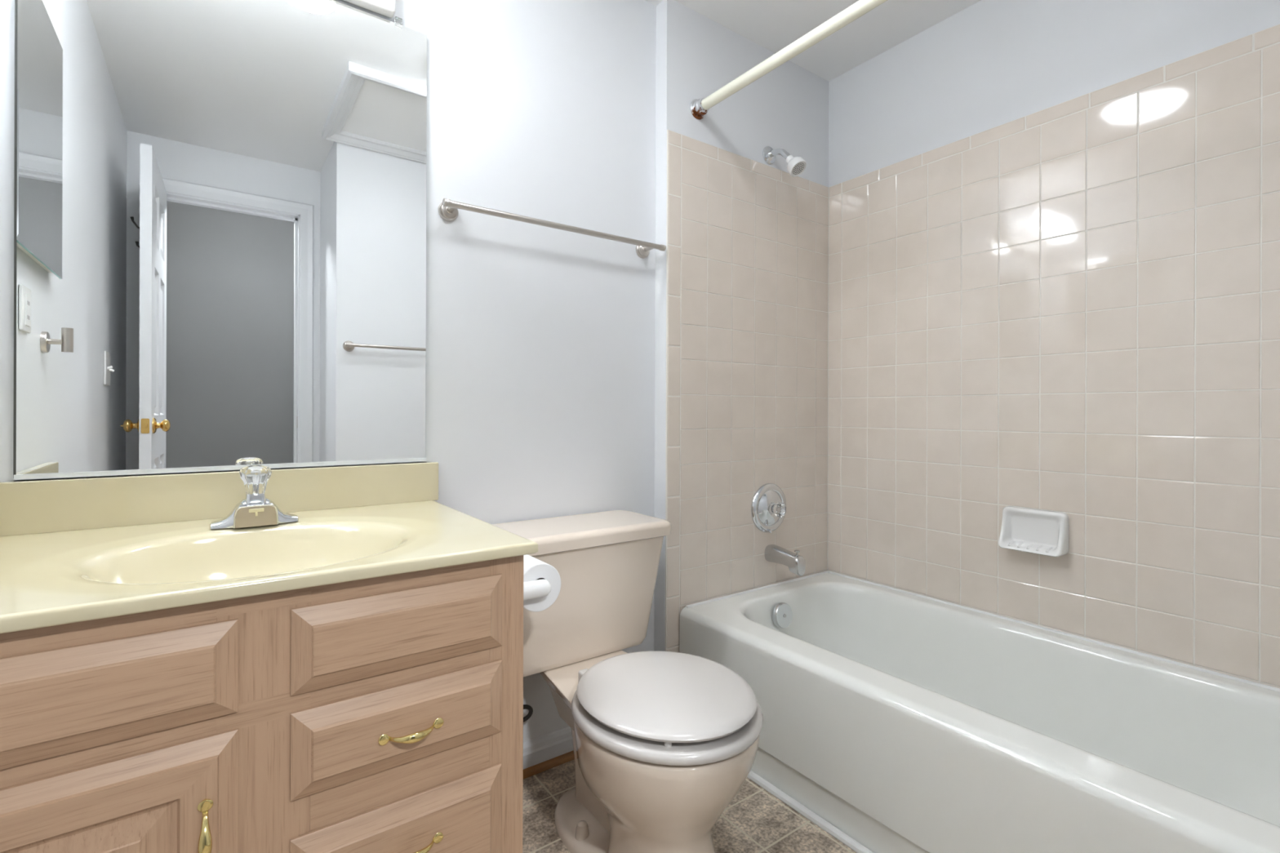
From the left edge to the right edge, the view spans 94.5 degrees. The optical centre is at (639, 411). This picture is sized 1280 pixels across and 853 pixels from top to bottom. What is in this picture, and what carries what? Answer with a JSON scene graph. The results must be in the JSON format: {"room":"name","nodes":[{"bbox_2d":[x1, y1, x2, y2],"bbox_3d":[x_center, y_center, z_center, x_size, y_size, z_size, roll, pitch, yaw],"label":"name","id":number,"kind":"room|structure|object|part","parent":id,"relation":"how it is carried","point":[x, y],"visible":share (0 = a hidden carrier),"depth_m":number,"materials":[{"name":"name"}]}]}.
{"room":"bathroom","nodes":[
{"label":"bathroom","id":0,"kind":"room"},
{"bbox_2d":[0,0,656,742],"bbox_3d":[-0.568,-0.149,1.471,1.444,2.246,0.100,0,0,-36],"label":"wall","id":1,"kind":"structure","parent":0,"point":[540,403],"depth_m":1.61,"materials":[{"name":"white paint"}]},
{"bbox_2d":[0,462,438,536],"bbox_3d":[-0.806,0.168,1.224,0.766,0.093,0.021,0,0,-36],"label":"backsplash","id":2,"kind":"structure","parent":1,"relation":"attached to","point":[53,505],"depth_m":1.15,"materials":[{"name":"stone"}]},
{"bbox_2d":[13,0,426,481],"bbox_3d":[-0.803,-0.405,1.233,0.701,1.052,0.010,0,0,-36],"label":"wall mirror","id":3,"kind":"object","parent":1,"relation":"attached to","point":[220,206],"visible":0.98,"depth_m":1.20,"materials":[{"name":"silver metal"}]},
{"bbox_2d":[342,0,395,17],"bbox_3d":[-0.755,-1.011,1.141,0.578,0.174,0.212,0,0,-36],"label":"vanity light","id":4,"kind":"object","parent":1,"relation":"attached to","point":[387,8],"visible":1,"depth_m":1.35,"materials":[{"name":"white ceramic"}]},
{"bbox_2d":[523,704,533,722],"bbox_3d":[-0.329,0.712,1.542,0.082,0.178,0.068,0,0,-36],"label":"water supply valve","id":5,"kind":"object","parent":1,"relation":"attached to","point":[529,708],"visible":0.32,"depth_m":1.53,"materials":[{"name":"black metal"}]},
{"bbox_2d":[523,726,574,779],"bbox_3d":[-0.233,0.933,1.639,0.699,0.082,0.025,0,0,-36],"label":"baseboard","id":6,"kind":"structure","parent":1,"relation":"attached to","point":[544,753],"depth_m":1.62,"materials":[{"name":"white paint"}]},
{"bbox_3d":[-0.230,0.966,1.635,0.699,0.017,0.014,0,0,-36],"label":"shoe moulding","id":7,"kind":"part","parent":6,"relation":"part of","materials":[{"name":"brown wood"}]},
{"bbox_2d":[438,198,666,258],"bbox_3d":[-0.211,-0.498,1.623,0.670,0.049,0.070,0,0,-36],"label":"towel bar","id":8,"kind":"object","parent":1,"relation":"attached to","point":[447,209],"visible":1,"depth_m":1.55,"materials":[{"name":"silver metal"}]},
{"bbox_3d":[-0.457,-0.499,1.444,0.014,0.014,0.046,0,0,-36],"label":"post","id":9,"kind":"part","parent":8,"relation":"part of","materials":[{"name":"silver metal"}]},
{"bbox_3d":[0.029,-0.497,1.793,0.014,0.014,0.046,0,0,-36],"label":"post","id":10,"kind":"part","parent":8,"relation":"part of","materials":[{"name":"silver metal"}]},
{"bbox_2d":[522,759,856,852],"bbox_3d":[0.229,1.016,0.095,3.531,0.080,3.270,0,0,-36],"label":"floor","id":11,"kind":"structure","parent":0,"point":[755,820],"depth_m":1.40,"materials":[{"name":"tile"}]},
{"bbox_2d":[0,555,523,852],"bbox_3d":[-0.647,0.604,0.981,0.744,0.739,0.604,0,0,-36],"label":"vanity cabinet","id":12,"kind":"object","parent":11,"relation":"on","point":[382,714],"visible":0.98,"depth_m":0.79,"materials":[{"name":"brown wood"}]},
{"bbox_3d":[-0.636,0.622,0.662,0.308,0.432,0.019,0,0,-36],"label":"door","id":13,"kind":"part","parent":12,"relation":"part of","materials":[{"name":"brown wood"}]},
{"bbox_3d":[-0.524,0.520,0.714,0.016,0.092,0.026,0,0,-36],"label":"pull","id":14,"kind":"part","parent":12,"relation":"part of","materials":[{"name":"gold metal"}]},
{"bbox_2d":[0,462,537,633],"bbox_3d":[-0.642,0.235,0.997,0.766,0.225,0.582,0,0,-36],"label":"sink","id":15,"kind":"object","parent":12,"relation":"in","point":[73,550],"visible":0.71,"depth_m":1.05,"materials":[{"name":"stone"}]},
{"bbox_2d":[209,465,298,528],"bbox_3d":[-0.734,0.158,1.130,0.142,0.111,0.065,0,0,-36],"label":"faucet","id":16,"kind":"object","parent":15,"relation":"on","point":[255,509],"visible":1,"depth_m":1.11,"materials":[{"name":"silver metal"}]},
{"bbox_3d":[-0.734,0.131,1.130,0.051,0.056,0.054,0,0,-36],"label":"knob","id":17,"kind":"part","parent":16,"relation":"part of","materials":[{"name":"clear plastic"}]},
{"bbox_3d":[-0.717,0.195,1.106,0.067,0.038,0.002,0,0,-36],"label":"plate","id":18,"kind":"part","parent":16,"relation":"part of","materials":[{"name":"silver metal"}]},
{"bbox_3d":[-0.344,0.707,0.873,0.298,0.266,0.019,0,0,-36],"label":"drawer","id":19,"kind":"part","parent":12,"relation":"part of","materials":[{"name":"brown wood"}]},
{"bbox_3d":[-0.343,0.463,0.873,0.298,0.117,0.019,0,0,-36],"label":"drawer","id":20,"kind":"part","parent":12,"relation":"part of","materials":[{"name":"brown wood"}]},
{"bbox_3d":[-0.342,0.323,0.873,0.298,0.116,0.019,0,0,-36],"label":"drawer","id":21,"kind":"part","parent":12,"relation":"part of","materials":[{"name":"brown wood"}]},
{"bbox_3d":[-0.327,0.468,0.856,0.092,0.016,0.026,0,0,-36],"label":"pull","id":22,"kind":"part","parent":12,"relation":"part of","materials":[{"name":"gold metal"}]},
{"bbox_3d":[-0.327,0.639,0.856,0.092,0.016,0.026,0,0,-36],"label":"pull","id":23,"kind":"part","parent":12,"relation":"part of","materials":[{"name":"gold metal"}]},
{"bbox_2d":[523,578,551,600],"bbox_3d":[-0.255,0.338,1.166,0.106,0.052,0.172,0,0,-36],"label":"paper holder","id":24,"kind":"object","parent":12,"relation":"attached to","point":[532,589],"visible":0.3,"depth_m":1.11,"materials":[{"name":"white plastic"}]},
{"bbox_2d":[523,554,560,612],"bbox_3d":[-0.223,0.342,1.190,0.093,0.093,0.100,0,0,-36],"label":"toilet paper roll","id":25,"kind":"object","parent":24,"relation":"hanging from","point":[534,569],"visible":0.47,"depth_m":1.16,"materials":[{"name":"white paper"}]},
{"bbox_2d":[492,510,763,852],"bbox_3d":[-0.038,0.634,1.342,0.516,0.683,0.720,0,0,-36],"label":"toilet","id":26,"kind":"object","parent":11,"relation":"on","point":[664,742],"visible":0.94,"depth_m":1.22,"materials":[{"name":"beige ceramic"}]},
{"bbox_3d":[-0.179,0.312,1.539,0.516,0.041,0.234,0,0,-36],"label":"tank lid","id":27,"kind":"part","parent":26,"relation":"part of","materials":[{"name":"beige ceramic"}]},
{"bbox_3d":[-0.183,0.476,1.544,0.486,0.294,0.216,0,0,-36],"label":"tank","id":28,"kind":"part","parent":26,"relation":"part of","materials":[{"name":"beige ceramic"}]},
{"bbox_3d":[0.053,0.570,1.217,0.352,0.024,0.388,0,0,-36],"label":"seat lid","id":29,"kind":"part","parent":26,"relation":"part of","materials":[{"name":"white plastic"}]},
{"bbox_3d":[0.045,0.797,1.226,0.364,0.358,0.419,0,0,-36],"label":"bowl","id":30,"kind":"part","parent":26,"relation":"part of","materials":[{"name":"beige ceramic"}]},
{"bbox_3d":[0.054,0.603,1.215,0.376,0.022,0.408,0,0,-36],"label":"seat","id":31,"kind":"part","parent":26,"relation":"part of","materials":[{"name":"white plastic"}]},
{"bbox_2d":[679,570,1279,852],"bbox_3d":[0.854,0.796,1.433,0.750,0.380,1.507,0,0,-36],"label":"bathtub","id":32,"kind":"object","parent":11,"relation":"on","point":[895,720],"visible":0.91,"depth_m":1.36,"materials":[{"name":"white ceramic"}]},
{"bbox_3d":[0.471,0.672,1.951,0.082,0.083,0.024,0,0,-36],"label":"overflow plate","id":33,"kind":"part","parent":32,"relation":"part of","materials":[{"name":"silver metal"}]},
{"bbox_2d":[653,0,828,652],"bbox_3d":[0.395,-0.146,2.129,0.887,2.246,0.160,0,0,-36],"label":"wall","id":34,"kind":"structure","parent":0,"point":[741,341],"depth_m":1.97,"materials":[{"name":"beige tile"}]},
{"bbox_2d":[751,483,786,533],"bbox_3d":[0.468,0.336,2.044,0.172,0.172,0.064,0,0,-36],"label":"shower valve","id":35,"kind":"object","parent":34,"relation":"attached to","point":[768,506],"visible":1,"depth_m":2.03,"materials":[{"name":"silver metal"}]},
{"bbox_3d":[0.476,0.336,2.032,0.052,0.054,0.034,0,0,-36],"label":"knob","id":36,"kind":"part","parent":35,"relation":"part of","materials":[{"name":"clear plastic"}]},
{"bbox_2d":[762,146,806,176],"bbox_3d":[0.497,-0.861,2.015,0.067,0.138,0.151,0,0,-36],"label":"sprayer","id":37,"kind":"object","parent":34,"relation":"attached to","point":[796,166],"visible":1,"depth_m":1.99,"materials":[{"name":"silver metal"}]},
{"bbox_3d":[0.481,-0.879,2.034,0.022,0.062,0.101,0,0,-36],"label":"arm","id":38,"kind":"part","parent":37,"relation":"part of","materials":[{"name":"silver metal"}]},
{"bbox_2d":[764,544,805,575],"bbox_3d":[0.498,0.504,2.020,0.060,0.082,0.139,0,0,-36],"label":"tub spout","id":39,"kind":"object","parent":34,"relation":"attached to","point":[796,563],"visible":1,"depth_m":1.99,"materials":[{"name":"silver metal"}]},
{"bbox_3d":[0.526,0.473,1.981,0.019,0.020,0.019,0,0,-36],"label":"diverter knob","id":40,"kind":"part","parent":39,"relation":"part of","materials":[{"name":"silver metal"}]},
{"bbox_2d":[644,0,980,81],"bbox_3d":[0.236,-1.310,0.094,3.531,0.080,3.270,0,0,-36],"label":"ceiling","id":41,"kind":"structure","parent":0,"point":[773,25],"depth_m":1.93,"materials":[{"name":"white paint"}]},
{"bbox_2d":[827,0,1279,688],"bbox_3d":[1.185,-0.144,1.706,0.100,2.246,1.770,0,0,-36],"label":"wall","id":42,"kind":"structure","parent":0,"point":[1054,225],"depth_m":1.62,"materials":[{"name":"beige tile"}]},
{"bbox_2d":[998,506,1068,556],"bbox_3d":[1.109,0.337,1.677,0.056,0.118,0.163,0,0,-36],"label":"soap dish","id":43,"kind":"object","parent":42,"relation":"attached to","point":[1038,531],"visible":1,"depth_m":1.68,"materials":[{"name":"white ceramic"}]},
{"bbox_3d":[1.085,-0.144,0.605,1.550,2.246,0.100,0,0,-36],"label":"wall","id":44,"kind":"structure","parent":0,"visible":0},
{"bbox_2d":[689,0,887,119],"bbox_3d":[0.626,-0.960,1.266,0.062,0.062,1.514,0,0,-36],"label":"shower curtain rod","id":45,"kind":"object","parent":44,"relation":"attached to","point":[699,108],"visible":1,"depth_m":1.57,"materials":[{"name":"beige plastic"}]}
]}

